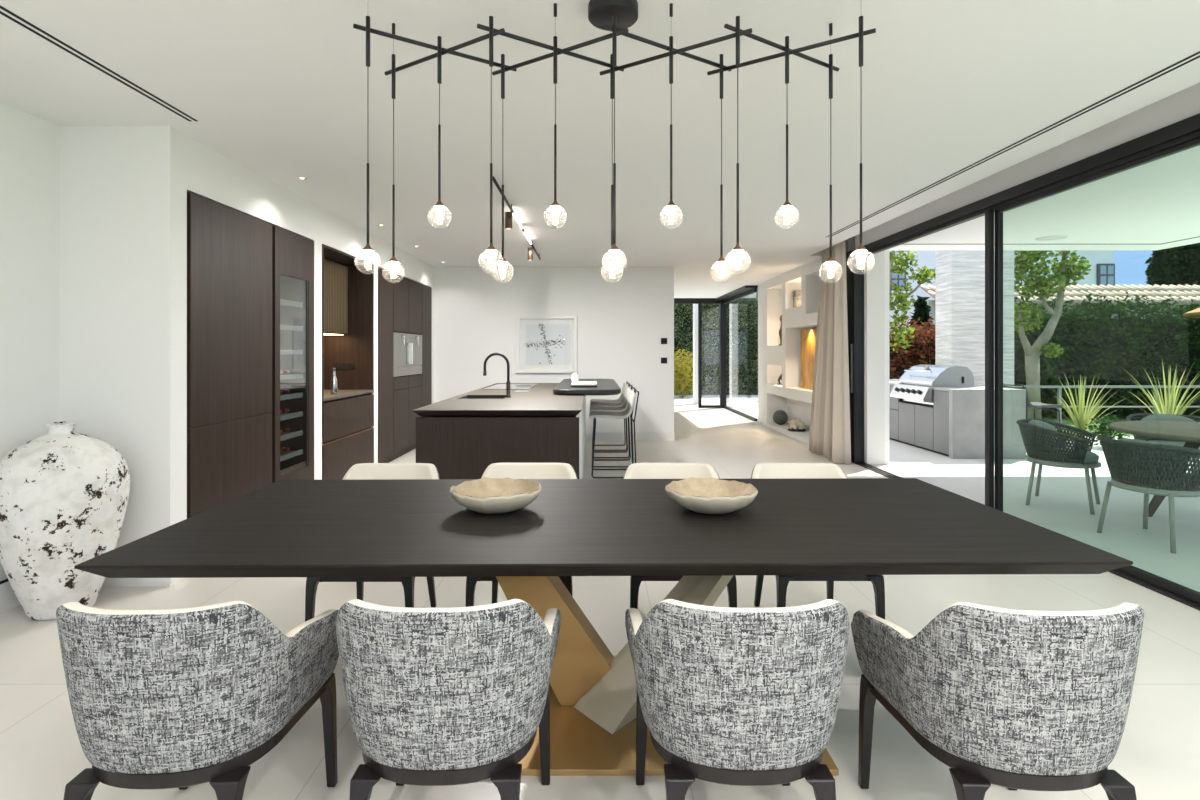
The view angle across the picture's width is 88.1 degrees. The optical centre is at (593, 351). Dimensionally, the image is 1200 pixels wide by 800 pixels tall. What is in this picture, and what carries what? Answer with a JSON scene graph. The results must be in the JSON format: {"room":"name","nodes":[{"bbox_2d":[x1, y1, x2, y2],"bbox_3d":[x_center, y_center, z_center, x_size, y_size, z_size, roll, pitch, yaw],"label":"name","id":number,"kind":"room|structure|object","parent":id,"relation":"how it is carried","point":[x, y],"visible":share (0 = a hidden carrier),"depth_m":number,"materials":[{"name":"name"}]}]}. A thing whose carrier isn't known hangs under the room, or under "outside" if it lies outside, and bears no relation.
{"room":"dining room","nodes":[
{"label":"dining room","id":0,"kind":"room"},
{"bbox_2d":[0,101,59,580],"bbox_3d":[-3.188,0.025,-0.015,0.225,2.650,7.170,0,0,0],"label":"wall","id":1,"kind":"structure","parent":0,"point":[29,143],"depth_m":3.37,"materials":[{"name":"white paint"}]},
{"bbox_2d":[0,581,20,612],"bbox_3d":[-3.071,1.275,-0.020,0.013,0.150,7.160,0,0,0],"label":"baseboard","id":2,"kind":"structure","parent":1,"relation":"attached to","point":[8,598],"depth_m":3.24,"materials":[{"name":"white paint"}]},
{"bbox_2d":[60,126,433,585],"bbox_3d":[-2.870,0.025,6.510,0.860,2.650,5.880,0,0,0],"label":"wall","id":3,"kind":"structure","parent":0,"point":[123,189],"depth_m":3.57,"materials":[{"name":"white paint"}]},
{"bbox_2d":[434,267,673,431],"bbox_3d":[-1.040,0.025,12.275,4.520,2.650,5.650,0,0,0],"label":"wall","id":4,"kind":"structure","parent":0,"point":[622,324],"depth_m":9.45,"materials":[{"name":"white paint"}]},
{"bbox_2d":[516,315,576,372],"bbox_3d":[-0.718,-0.117,9.423,0.925,0.875,0.050,0,0,0],"label":"framed artwork","id":5,"kind":"object","parent":4,"relation":"attached to","point":[544,343],"visible":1,"depth_m":9.43,"materials":[{"name":"white paper"}]},
{"bbox_2d":[526,324,569,364],"bbox_3d":[-0.698,-0.113,9.434,0.675,0.615,0.004,0,0,0],"label":"print","id":6,"kind":"object","parent":5,"relation":"attached to","point":[546,344],"depth_m":9.43,"materials":[{"name":"white paper"}]},
{"bbox_2d":[586,432,673,440],"bbox_3d":[-0.608,1.288,9.443,3.665,0.125,0.015,0,0,0],"label":"baseboard","id":7,"kind":"structure","parent":4,"relation":"attached to","point":[599,436],"depth_m":9.43,"materials":[{"name":"white paint"}]},
{"bbox_2d":[0,0,1199,297],"bbox_3d":[1.950,-1.475,4.550,10.500,0.350,21.100,0,0,0],"label":"ceiling","id":8,"kind":"structure","parent":0,"point":[284,90],"depth_m":3.32,"materials":[{"name":"white paint"}]},
{"bbox_2d":[0,4,200,121],"bbox_3d":[-2.250,-1.300,0.250,0.064,0.008,6.500,0,0,0],"label":"ceiling vent","id":9,"kind":"object","parent":8,"relation":"in","point":[4,11],"visible":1,"depth_m":2.75,"materials":[{"name":"metal"}]},
{"bbox_2d":[493,176,540,259],"bbox_3d":[-0.748,-1.192,6.390,0.069,0.216,3.880,0,0,0],"label":"track light","id":10,"kind":"object","parent":8,"relation":"attached to","point":[508,215],"visible":0.94,"depth_m":5.43,"materials":[{"name":"black metal"}]},
{"bbox_2d":[353,0,875,282],"bbox_3d":[0.072,-0.787,2.321,1.831,1.026,0.373,0,0,0],"label":"pendant chandelier","id":11,"kind":"object","parent":8,"relation":"hanging from","point":[615,16],"visible":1,"depth_m":2.31,"materials":[{"name":"black metal"}]},
{"bbox_2d":[809,240,850,463],"bbox_3d":[2.989,-0.076,7.950,0.236,2.828,1.105,0,0,0],"label":"curtain","id":12,"kind":"object","parent":8,"relation":"hanging from","point":[830,436],"visible":0.8,"depth_m":7.65,"materials":[{"name":"beige fabric"}]},
{"bbox_2d":[826,50,1199,236],"bbox_3d":[2.640,-1.300,2.010,0.064,0.008,10.020,0,0,0],"label":"ceiling vent","id":13,"kind":"object","parent":8,"relation":"in","point":[1196,55],"visible":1,"depth_m":3.56,"materials":[{"name":"metal"}]},
{"bbox_2d":[1035,235,1067,240],"bbox_3d":[5.200,-1.296,7.050,0.300,0.008,0.300,0,0,0],"label":"ceiling speaker","id":14,"kind":"object","parent":8,"relation":"attached to","point":[1055,237],"visible":1,"depth_m":7.01,"materials":[{"name":"white paint"}]},
{"bbox_2d":[0,407,1199,799],"bbox_3d":[-0.040,1.450,5.750,6.520,0.200,18.700,0,0,0],"label":"floor","id":15,"kind":"structure","parent":0,"point":[1158,753],"depth_m":2.65,"materials":[{"name":"tile"}]},
{"bbox_2d":[0,421,129,619],"bbox_3d":[-2.777,0.859,3.234,0.563,0.982,0.562,0,0,0],"label":"clay vase","id":16,"kind":"object","parent":15,"relation":"on","point":[64,491],"visible":0.97,"depth_m":3.06,"materials":[{"name":"ceramic"}]},
{"bbox_2d":[56,600,338,799],"bbox_3d":[-1.037,0.967,1.663,0.549,0.765,0.554,0,0,-1],"label":"armchair","id":17,"kind":"object","parent":15,"relation":"on","point":[183,698],"visible":0.98,"depth_m":1.43,"materials":[{"name":"fabric"}]},
{"bbox_2d":[187,191,271,518],"bbox_3d":[-2.765,0.190,4.210,0.670,2.320,0.980,0,0,0],"label":"tall cabinet","id":18,"kind":"object","parent":15,"relation":"on","point":[229,251],"visible":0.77,"depth_m":4.10,"materials":[{"name":"black wood"}]},
{"bbox_2d":[272,225,313,482],"bbox_3d":[-2.765,0.190,5.055,0.670,2.320,0.670,0,0,0],"label":"wine cabinet","id":19,"kind":"object","parent":15,"relation":"on","point":[292,253],"visible":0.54,"depth_m":5.28,"materials":[{"name":"black wood"}]},
{"bbox_2d":[280,299,302,306],"bbox_3d":[-2.473,-0.398,5.010,0.015,0.040,0.480,0,0,0],"label":"shelf","id":20,"kind":"object","parent":19,"relation":"attached to","point":[284,302],"depth_m":5.05,"materials":[{"name":"grey"}]},
{"bbox_2d":[280,324,302,330],"bbox_3d":[-2.473,-0.198,5.010,0.015,0.040,0.480,0,0,0],"label":"shelf","id":21,"kind":"object","parent":19,"relation":"attached to","point":[283,327],"depth_m":5.05,"materials":[{"name":"grey"}]},
{"bbox_2d":[280,350,302,354],"bbox_3d":[-2.473,0.002,5.010,0.015,0.040,0.480,0,0,0],"label":"shelf","id":22,"kind":"object","parent":19,"relation":"attached to","point":[282,352],"depth_m":5.05,"materials":[{"name":"grey glass"}]},
{"bbox_2d":[280,373,302,379],"bbox_3d":[-2.473,0.202,5.010,0.015,0.040,0.480,0,0,0],"label":"shelf","id":23,"kind":"object","parent":19,"relation":"attached to","point":[289,376],"depth_m":5.05,"materials":[{"name":"grey"}]},
{"bbox_2d":[280,392,302,400],"bbox_3d":[-2.473,0.362,5.010,0.015,0.040,0.480,0,0,0],"label":"shelf","id":24,"kind":"object","parent":19,"relation":"attached to","point":[295,395],"depth_m":5.05,"materials":[{"name":"grey"}]},
{"bbox_2d":[280,411,302,420],"bbox_3d":[-2.473,0.522,5.010,0.015,0.040,0.480,0,0,0],"label":"shelf","id":25,"kind":"object","parent":19,"relation":"attached to","point":[297,414],"depth_m":5.05,"materials":[{"name":"grey metal"}]},
{"bbox_2d":[280,430,302,440],"bbox_3d":[-2.473,0.682,5.010,0.015,0.040,0.480,0,0,0],"label":"shelf","id":26,"kind":"object","parent":19,"relation":"attached to","point":[298,433],"depth_m":5.05,"materials":[{"name":"grey metal"}]},
{"bbox_2d":[280,449,302,461],"bbox_3d":[-2.473,0.842,5.010,0.015,0.040,0.480,0,0,0],"label":"shelf","id":27,"kind":"object","parent":19,"relation":"attached to","point":[284,457],"depth_m":5.05,"materials":[{"name":"grey metal"}]},
{"bbox_2d":[322,244,373,479],"bbox_3d":[-2.770,0.190,6.210,0.680,2.320,1.290,0,0,0],"label":"kitchen cabinet","id":28,"kind":"object","parent":15,"relation":"on","point":[348,414],"depth_m":6.68,"materials":[{"name":"brown wood"}]},
{"bbox_2d":[330,368,337,393],"bbox_3d":[-2.560,0.286,6.100,0.068,0.255,0.068,0,0,0],"label":"carafe","id":29,"kind":"object","parent":28,"relation":"on","point":[333,381],"visible":1,"depth_m":6.08,"materials":[{"name":"silver metal"}]},
{"bbox_2d":[324,258,347,334],"bbox_3d":[-2.892,-0.565,6.210,0.387,0.761,1.220,0,0,0],"label":"upper cabinet","id":30,"kind":"object","parent":28,"relation":"attached to","point":[335,274],"visible":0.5,"depth_m":6.49,"materials":[{"name":"brown wood"}]},
{"bbox_2d":[334,362,353,369],"bbox_3d":[-2.752,0.154,6.830,0.209,0.077,0.010,0,0,0],"label":"power socket","id":31,"kind":"object","parent":28,"relation":"attached to","point":[337,365],"visible":0.93,"depth_m":6.83,"materials":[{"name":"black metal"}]},
{"bbox_2d":[322,390,373,401],"bbox_3d":[-2.760,0.430,6.210,0.660,0.030,1.290,0,0,0],"label":"countertop","id":32,"kind":"structure","parent":28,"relation":"on","point":[341,393],"depth_m":6.20,"materials":[{"name":"beige stone"}]},
{"bbox_2d":[305,463,439,621],"bbox_3d":[-1.045,0.967,3.025,0.549,0.765,0.554,0,0,0],"label":"armchair","id":33,"kind":"object","parent":15,"relation":"on","point":[362,470],"visible":0.17,"depth_m":3.21,"materials":[{"name":"fabric"}]},
{"bbox_2d":[378,267,431,462],"bbox_3d":[-2.765,0.190,8.143,0.670,2.320,2.275,0,0,0],"label":"cabinet bank","id":34,"kind":"object","parent":15,"relation":"on","point":[404,306],"visible":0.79,"depth_m":7.79,"materials":[{"name":"black wood"}]},
{"bbox_2d":[393,332,411,376],"bbox_3d":[-2.690,0.033,7.824,0.620,0.545,0.617,0,0,0],"label":"coffee machine","id":35,"kind":"object","parent":34,"relation":"in","point":[402,349],"visible":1,"depth_m":7.81,"materials":[{"name":"silver metal"}]},
{"bbox_2d":[406,343,411,363],"bbox_3d":[-2.403,0.020,8.060,0.046,0.280,0.120,0,0,0],"label":"dispenser","id":36,"kind":"object","parent":35,"relation":"on","point":[408,345],"depth_m":8.00,"materials":[{"name":"silver metal"}]},
{"bbox_2d":[409,334,421,374],"bbox_3d":[-2.690,0.033,8.448,0.620,0.545,0.613,0,0,0],"label":"oven","id":37,"kind":"object","parent":34,"relation":"in","point":[415,367],"visible":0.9,"depth_m":8.43,"materials":[{"name":"silver metal"}]},
{"bbox_2d":[336,599,560,799],"bbox_3d":[-0.376,0.967,1.675,0.549,0.765,0.554,0,0,0],"label":"armchair","id":38,"kind":"object","parent":15,"relation":"on","point":[456,695],"visible":1,"depth_m":1.43,"materials":[{"name":"fabric"}]},
{"bbox_2d":[412,383,585,478],"bbox_3d":[-0.719,0.890,6.595,1.252,0.920,4.010,0,0,0],"label":"kitchen island","id":39,"kind":"object","parent":15,"relation":"on","point":[464,434],"visible":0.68,"depth_m":4.62,"materials":[{"name":"brown wood"}]},
{"bbox_2d":[412,383,584,415],"bbox_3d":[-0.719,0.453,6.595,1.252,0.046,4.010,0,0,0],"label":"island countertop","id":40,"kind":"structure","parent":39,"relation":"on","point":[541,400],"depth_m":5.08,"materials":[{"name":"beige stone"}]},
{"bbox_2d":[458,395,505,398],"bbox_3d":[-1.055,0.461,5.970,0.442,0.051,0.512,0,0,0],"label":"sink","id":41,"kind":"object","parent":40,"relation":"in","point":[463,396],"depth_m":6.22,"materials":[{"name":"black"}]},
{"bbox_2d":[483,353,510,396],"bbox_3d":[-0.921,0.218,5.874,0.265,0.424,0.105,0,0,0],"label":"kitchen faucet","id":42,"kind":"object","parent":40,"relation":"on","point":[492,354],"visible":0.99,"depth_m":5.89,"materials":[{"name":"black metal"}]},
{"bbox_2d":[483,384,536,389],"bbox_3d":[-1.010,0.427,7.675,0.520,0.006,1.150,0,0,0],"label":"induction hob","id":43,"kind":"object","parent":40,"relation":"in","point":[498,386],"visible":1,"depth_m":7.41,"materials":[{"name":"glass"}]},
{"bbox_2d":[553,379,620,394],"bbox_3d":[-0.072,0.401,7.390,0.695,0.058,2.560,0,0,0],"label":"breakfast bar","id":44,"kind":"object","parent":40,"relation":"on","point":[604,386],"visible":0.91,"depth_m":6.32,"materials":[{"name":"black stone"}]},
{"bbox_2d":[571,385,596,386],"bbox_3d":[-0.105,0.361,6.725,0.280,0.022,0.450,0,0,0],"label":"serving tray","id":45,"kind":"object","parent":44,"relation":"on","point":[571,385],"visible":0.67,"depth_m":6.50,"materials":[{"name":"black metal"}]},
{"bbox_2d":[571,381,596,384],"bbox_3d":[-0.105,0.339,6.705,0.270,0.022,0.390,0,0,0],"label":"book","id":46,"kind":"object","parent":45,"relation":"on","point":[578,382],"visible":0.91,"depth_m":6.51,"materials":[{"name":"white paper"}]},
{"bbox_2d":[465,463,577,606],"bbox_3d":[-0.335,0.967,3.035,0.549,0.765,0.554,0,0,0],"label":"armchair","id":47,"kind":"object","parent":15,"relation":"on","point":[495,470],"visible":0.14,"depth_m":3.25,"materials":[{"name":"fabric"}]},
{"bbox_2d":[74,478,1132,775],"bbox_3d":[0.035,0.975,2.345,3.017,0.750,1.208,0,0,0],"label":"dining table","id":48,"kind":"object","parent":15,"relation":"on","point":[794,526],"visible":0.77,"depth_m":2.08,"materials":[{"name":"grey wood"}]},
{"bbox_2d":[450,477,540,513],"bbox_3d":[-0.374,0.553,2.359,0.345,0.094,0.347,0,0,0],"label":"bowl","id":49,"kind":"object","parent":48,"relation":"on","point":[486,495],"visible":1,"depth_m":2.39,"materials":[{"name":"beige ceramic"}]},
{"bbox_2d":[665,477,757,513],"bbox_3d":[0.442,0.554,2.353,0.346,0.092,0.345,0,0,0],"label":"bowl","id":50,"kind":"object","parent":48,"relation":"on","point":[699,495],"visible":1,"depth_m":2.37,"materials":[{"name":"beige ceramic"}]},
{"bbox_2d":[590,381,628,450],"bbox_3d":[0.215,0.883,8.700,0.540,0.933,0.472,0,0,0],"label":"bar stool","id":51,"kind":"object","parent":15,"relation":"on","point":[618,400],"visible":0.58,"depth_m":8.74,"materials":[{"name":"grey fabric"}]},
{"bbox_2d":[590,383,631,457],"bbox_3d":[0.215,0.883,8.100,0.540,0.933,0.472,0,0,0],"label":"bar stool","id":52,"kind":"object","parent":15,"relation":"on","point":[622,402],"visible":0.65,"depth_m":8.13,"materials":[{"name":"black metal"}]},
{"bbox_2d":[589,386,634,466],"bbox_3d":[0.215,0.883,7.480,0.540,0.933,0.472,0,0,0],"label":"bar stool","id":53,"kind":"object","parent":15,"relation":"on","point":[624,407],"visible":0.64,"depth_m":7.53,"materials":[{"name":"grey fabric"}]},
{"bbox_2d":[589,389,638,477],"bbox_3d":[0.215,0.883,6.860,0.540,0.933,0.472,0,0,0],"label":"bar stool","id":54,"kind":"object","parent":15,"relation":"on","point":[593,414],"visible":0.95,"depth_m":6.65,"materials":[{"name":"grey leather"}]},
{"bbox_2d":[623,463,736,608],"bbox_3d":[0.400,0.967,3.035,0.549,0.765,0.554,0,0,0],"label":"armchair","id":55,"kind":"object","parent":15,"relation":"on","point":[635,470],"visible":0.17,"depth_m":3.23,"materials":[{"name":"fabric"}]},
{"bbox_2d":[625,599,849,799],"bbox_3d":[0.370,0.967,1.675,0.549,0.765,0.554,0,0,0],"label":"armchair","id":56,"kind":"object","parent":15,"relation":"on","point":[725,695],"visible":1,"depth_m":1.43,"materials":[{"name":"fabric"}]},
{"bbox_2d":[751,463,884,618],"bbox_3d":[1.060,0.967,3.035,0.549,0.765,0.554,0,0,0],"label":"armchair","id":57,"kind":"object","parent":15,"relation":"on","point":[761,470],"visible":0.23,"depth_m":3.22,"materials":[{"name":"fabric"}]},
{"bbox_2d":[851,602,1143,799],"bbox_3d":[1.060,0.967,1.657,0.549,0.765,0.554,0,0,1],"label":"armchair","id":58,"kind":"object","parent":15,"relation":"on","point":[1013,699],"visible":1,"depth_m":1.42,"materials":[{"name":"fabric"}]},
{"bbox_2d":[693,304,697,403],"bbox_3d":[2.680,-0.250,16.150,0.160,3.200,0.300,0,0,0],"label":"wall","id":59,"kind":"structure","parent":0,"point":[695,306],"depth_m":16.00,"materials":[{"name":"white paint"}]},
{"bbox_2d":[758,236,888,463],"bbox_3d":[3.350,-0.080,9.785,0.420,2.860,4.630,0,0,0],"label":"wall","id":60,"kind":"structure","parent":0,"point":[775,300],"depth_m":10.17,"materials":[{"name":"white paint"}]},
{"bbox_2d":[674,285,757,420],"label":"door","id":61,"kind":"structure","parent":60,"relation":"in","point":[746,290],"depth_m":14.95,"materials":[{"name":"black metal"}]},
{"bbox_2d":[773,410,787,424],"bbox_3d":[3.300,1.159,10.980,0.260,0.260,0.260,0,0,0],"label":"sphere","id":62,"kind":"object","parent":60,"relation":"in","point":[780,417],"visible":1,"depth_m":10.89,"materials":[{"name":"grey stone"}]},
{"bbox_2d":[757,416,808,444],"bbox_3d":[3.163,1.295,9.950,0.075,0.110,4.260,0,0,0],"label":"baseboard","id":63,"kind":"structure","parent":60,"relation":"attached to","point":[759,419],"depth_m":10.33,"materials":[{"name":"white paint"}]},
{"bbox_2d":[787,417,805,431],"bbox_3d":[3.308,1.179,10.161,0.342,0.221,0.300,0,0,44],"label":"sculpture","id":64,"kind":"object","parent":60,"relation":"on","point":[796,425],"visible":1,"depth_m":10.06,"materials":[{"name":"beige stone"}]},
{"bbox_2d":[793,290,800,307],"bbox_3d":[3.300,-0.846,10.020,0.170,0.291,0.170,0,0,0],"label":"patterned vase","id":65,"kind":"object","parent":60,"relation":"in","point":[797,293],"visible":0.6,"depth_m":9.95,"materials":[{"name":"beige ceramic"}]},
{"bbox_2d":[801,329,816,389],"bbox_3d":[3.350,0.115,9.500,0.040,0.930,1.000,0,0,0],"label":"panel","id":66,"kind":"object","parent":60,"relation":"in","point":[808,337],"visible":0.54,"depth_m":9.67,"materials":[{"name":"paint"}]},
{"bbox_2d":[901,236,1199,244],"bbox_3d":[5.210,-1.298,3.482,3.220,0.008,7.965,0,0,0],"label":"trim","id":67,"kind":"structure","parent":60,"relation":"attached to","point":[1199,236],"depth_m":7.46,"materials":[{"name":"grey"}]},
{"bbox_2d":[864,251,883,463],"bbox_3d":[3.395,0.025,7.635,0.210,2.650,0.330,0,0,0],"label":"wall pier","id":68,"kind":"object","parent":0,"point":[873,272],"visible":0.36,"depth_m":7.47,"materials":[{"name":"white paint"}]},
{"bbox_2d":[889,250,934,352],"bbox_3d":[5.649,-0.661,11.380,1.502,4.128,1.001,0,0,0],"label":"young tree","id":69,"kind":"object","parent":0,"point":[922,277],"visible":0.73,"depth_m":11.24,"materials":[{"name":"green plant"}]},
{"bbox_2d":[935,250,1013,386],"bbox_3d":[5.960,-0.745,9.725,0.960,4.210,0.450,0,0,0],"label":"wall","id":70,"kind":"structure","parent":0,"point":[959,274],"depth_m":9.50,"materials":[{"name":"white stone"}]},
{"bbox_2d":[855,82,1199,248],"bbox_3d":[3.325,-1.380,2.000,0.250,0.260,11.200,0,0,0],"label":"wall","id":71,"kind":"structure","parent":0,"point":[1181,105],"depth_m":4.24,"materials":[{"name":"white paint"}]},
{"bbox_2d":[846,113,1199,610],"bbox_3d":[3.223,0.050,2.095,0.134,2.600,11.390,0,0,0],"label":"door","id":72,"kind":"structure","parent":71,"relation":"in","point":[1182,135],"depth_m":4.93,"materials":[{"name":"black metal"}]},
{"label":"outside","id":73,"kind":"structure","parent":0,"visible":0},
{"bbox_2d":[676,394,1196,435],"bbox_3d":[10.000,1.565,20.000,100.000,0.370,120.000,0,0,0],"label":"lawn","id":74,"kind":"structure","parent":73,"point":[1066,421],"depth_m":12.49,"materials":[{"name":"green plant"}]},
{"bbox_2d":[674,290,757,394],"bbox_3d":[2.801,-0.416,19.884,10.700,3.688,1.387,0,0,0],"label":"hedge","id":75,"kind":"object","parent":74,"relation":"on","point":[742,313],"visible":0.13,"depth_m":20.01,"materials":[{"name":"green plant"}]},
{"bbox_2d":[889,315,934,378],"bbox_3d":[6.123,0.285,13.079,3.545,2.278,1.334,0,0,0],"label":"hedge","id":76,"kind":"object","parent":74,"relation":"on","point":[922,350],"visible":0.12,"depth_m":13.05,"materials":[{"name":"red"}]},
{"bbox_2d":[906,295,933,338],"bbox_3d":[7.568,0.028,14.334,0.978,2.704,1.000,0,0,0],"label":"cypress","id":77,"kind":"object","parent":74,"relation":"on","point":[922,310],"visible":0.16,"depth_m":14.22,"materials":[{"name":"green plant"}]},
{"bbox_2d":[889,250,1114,335],"bbox_3d":[12.902,-1.835,23.750,8.804,6.430,6.500,0,0,0],"label":"house","id":78,"kind":"structure","parent":74,"relation":"on","point":[1102,267],"depth_m":20.60,"materials":[{"name":"white paint"}]},
{"bbox_2d":[1014,250,1090,418],"bbox_3d":[7.907,-0.624,11.013,1.917,4.073,1.449,0,0,0],"label":"plane tree","id":79,"kind":"object","parent":74,"relation":"on","point":[1062,271],"visible":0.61,"depth_m":10.90,"materials":[{"name":"green plant"}]},
{"bbox_2d":[920,284,1199,324],"bbox_3d":[14.232,-0.243,16.570,10.535,3.246,1.080,0,0,0],"label":"tiled roof","id":80,"kind":"structure","parent":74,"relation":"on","point":[1155,292],"depth_m":16.63,"materials":[{"name":"white tile"}]},
{"bbox_2d":[1014,386,1199,432],"bbox_3d":[10.500,0.965,10.150,8.000,0.830,0.040,0,0,0],"label":"terrace railing","id":81,"kind":"object","parent":74,"relation":"on","point":[1059,388],"visible":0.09,"depth_m":10.13,"materials":[{"name":"grey metal"}]},
{"bbox_2d":[1014,292,1199,418],"bbox_3d":[12.823,0.042,13.267,9.454,2.770,1.616,0,0,0],"label":"clipped hedge","id":82,"kind":"object","parent":74,"relation":"on","point":[1091,346],"visible":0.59,"depth_m":13.10,"materials":[{"name":"green plant"}]},
{"bbox_2d":[1145,249,1168,285],"bbox_3d":[24.552,-1.608,27.009,1.394,5.976,1.401,0,0,0],"label":"cypress tree","id":83,"kind":"object","parent":74,"relation":"on","point":[1157,272],"visible":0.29,"depth_m":26.86,"materials":[{"name":"green plant"}]},
{"bbox_2d":[1145,243,1199,285],"bbox_3d":[30.825,-2.528,31.210,5.914,7.978,3.004,0,0,-4],"label":"pine tree","id":84,"kind":"object","parent":74,"relation":"on","point":[1182,264],"visible":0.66,"depth_m":30.42,"materials":[{"name":"green plant"}]},
{"bbox_2d":[1182,308,1199,317],"bbox_3d":[12.100,0.073,10.800,2.710,2.615,2.710,0,0,0],"label":"parasol","id":85,"kind":"object","parent":74,"relation":"on","point":[1195,313],"visible":1,"depth_m":11.37,"materials":[{"name":"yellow fabric"}]},
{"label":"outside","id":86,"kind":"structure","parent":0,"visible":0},
{"bbox_2d":[674,395,757,417],"bbox_3d":[1.100,1.452,14.800,10.200,0.196,9.600,0,0,0],"label":"terrace","id":87,"kind":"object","parent":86,"point":[747,404],"visible":0.07,"depth_m":16.62,"materials":[{"name":"tile"}]},
{"bbox_2d":[674,349,692,397],"bbox_3d":[2.617,0.643,18.303,1.023,1.455,0.931,0,0,0],"label":"shrub","id":88,"kind":"object","parent":87,"relation":"on","point":[681,376],"visible":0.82,"depth_m":18.18,"materials":[{"name":"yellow plant"}]},
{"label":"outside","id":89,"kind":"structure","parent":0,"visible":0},
{"bbox_2d":[870,436,1199,591],"bbox_3d":[1.000,1.452,-1.500,20.000,0.196,23.000,0,0,0],"label":"terrace","id":90,"kind":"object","parent":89,"point":[1061,506],"depth_m":5.47,"materials":[{"name":"tile"}]},
{"bbox_2d":[889,379,1025,458],"bbox_3d":[5.005,0.914,9.375,0.930,0.878,3.050,0,0,0],"label":"kitchen cabinet","id":91,"kind":"object","parent":90,"relation":"on","point":[953,427],"depth_m":7.85,"materials":[{"name":"grey concrete"}]},
{"bbox_2d":[890,364,974,404],"bbox_3d":[4.782,0.453,8.799,0.717,0.535,0.952,0,0,0],"label":"barbecue grill","id":92,"kind":"object","parent":91,"relation":"on","point":[916,384],"visible":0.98,"depth_m":8.48,"materials":[{"name":"silver metal"}]},
{"bbox_2d":[899,364,952,385],"bbox_3d":[4.833,0.325,8.805,0.573,0.279,0.900,0,0,0],"label":"hood","id":93,"kind":"object","parent":92,"relation":"attached to","point":[918,375],"depth_m":8.61,"materials":[{"name":"silver metal"}]},
{"bbox_2d":[889,379,1013,390],"bbox_3d":[5.015,0.490,9.415,0.910,0.030,2.970,0,0,0],"label":"countertop","id":94,"kind":"structure","parent":91,"relation":"on","point":[891,381],"depth_m":8.30,"materials":[{"name":"grey concrete"}]},
{"bbox_2d":[1003,384,1062,456],"bbox_3d":[5.780,0.886,8.200,0.540,0.933,0.472,0,0,0],"label":"bar stool","id":95,"kind":"object","parent":90,"relation":"on","point":[1038,405],"visible":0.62,"depth_m":8.00,"materials":[{"name":"black metal"}]},
{"bbox_2d":[1016,419,1100,514],"bbox_3d":[4.130,0.987,5.524,0.606,0.737,0.682,0,0,40],"label":"woven armchair","id":96,"kind":"object","parent":90,"relation":"on","point":[1046,445],"visible":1,"depth_m":5.39,"materials":[{"name":"grey wicker"}]},
{"bbox_2d":[1028,420,1056,449],"bbox_3d":[4.041,0.753,5.613,0.228,0.270,0.469,0,0,44],"label":"cushion","id":97,"kind":"object","parent":96,"relation":"on","point":[1033,443],"depth_m":5.49,"materials":[{"name":"grey fabric"}]},
{"bbox_2d":[1041,447,1098,463],"bbox_3d":[4.160,0.912,5.500,0.500,0.081,0.500,0,0,44],"label":"seat cushion","id":98,"kind":"object","parent":96,"relation":"on","point":[1047,456],"depth_m":5.29,"materials":[{"name":"grey fabric"}]},
{"bbox_2d":[1042,371,1118,438],"bbox_3d":[7.335,0.810,9.311,1.118,1.180,1.013,0,0,0],"label":"spiky plant","id":99,"kind":"object","parent":90,"relation":"on","point":[1081,418],"visible":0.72,"depth_m":9.28,"materials":[{"name":"green plant"}]},
{"bbox_2d":[1084,414,1129,444],"bbox_3d":[7.249,1.122,8.747,0.516,0.497,0.511,0,0,0],"label":"round shrub","id":100,"kind":"object","parent":90,"relation":"on","point":[1102,429],"visible":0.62,"depth_m":8.72,"materials":[{"name":"green plant"}]},
{"bbox_2d":[1097,436,1199,553],"bbox_3d":[4.024,0.987,4.449,0.606,0.737,0.682,0,0,-17],"label":"woven armchair","id":101,"kind":"object","parent":90,"relation":"on","point":[1141,466],"visible":1,"depth_m":4.28,"materials":[{"name":"grey wicker"}]},
{"bbox_2d":[1118,438,1185,478],"bbox_3d":[3.900,0.753,4.422,0.228,0.270,0.469,0,0,-13],"label":"cushion","id":102,"kind":"object","parent":101,"relation":"on","point":[1157,461],"depth_m":4.26,"materials":[{"name":"grey fabric"}]},
{"bbox_2d":[1130,475,1189,490],"bbox_3d":[4.060,0.912,4.460,0.500,0.081,0.500,0,0,-13],"label":"seat cushion","id":103,"kind":"object","parent":101,"relation":"on","point":[1137,482],"depth_m":4.26,"materials":[{"name":"grey fabric"}]},
{"bbox_2d":[1109,421,1199,516],"bbox_3d":[4.900,0.981,4.800,1.400,0.745,1.400,0,0,0],"label":"table","id":104,"kind":"object","parent":90,"relation":"on","point":[1187,431],"visible":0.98,"depth_m":4.93,"materials":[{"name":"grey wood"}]},
{"bbox_2d":[1126,361,1199,414],"bbox_3d":[8.796,0.729,9.484,1.053,1.342,1.268,0,0,-30],"label":"spiky plant","id":105,"kind":"object","parent":90,"relation":"on","point":[1169,407],"visible":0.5,"depth_m":9.41,"materials":[{"name":"green plant"}]},
{"bbox_2d":[1126,413,1199,472],"bbox_3d":[5.616,0.987,6.035,0.682,0.737,0.606,0,0,25],"label":"woven armchair","id":106,"kind":"object","parent":90,"relation":"on","point":[1139,416],"visible":0.34,"depth_m":6.14,"materials":[{"name":"grey wicker"}]},
{"bbox_2d":[1141,414,1195,440],"bbox_3d":[5.679,0.753,6.144,0.469,0.270,0.228,0,0,29],"label":"cushion","id":107,"kind":"object","parent":106,"relation":"on","point":[1144,417],"depth_m":6.17,"materials":[{"name":"grey fabric"}]},
{"bbox_2d":[1148,440,1199,449],"bbox_3d":[5.600,0.912,6.000,0.500,0.081,0.500,0,0,29],"label":"seat cushion","id":108,"kind":"object","parent":106,"relation":"on","point":[1167,442],"depth_m":5.99,"materials":[{"name":"grey fabric"}]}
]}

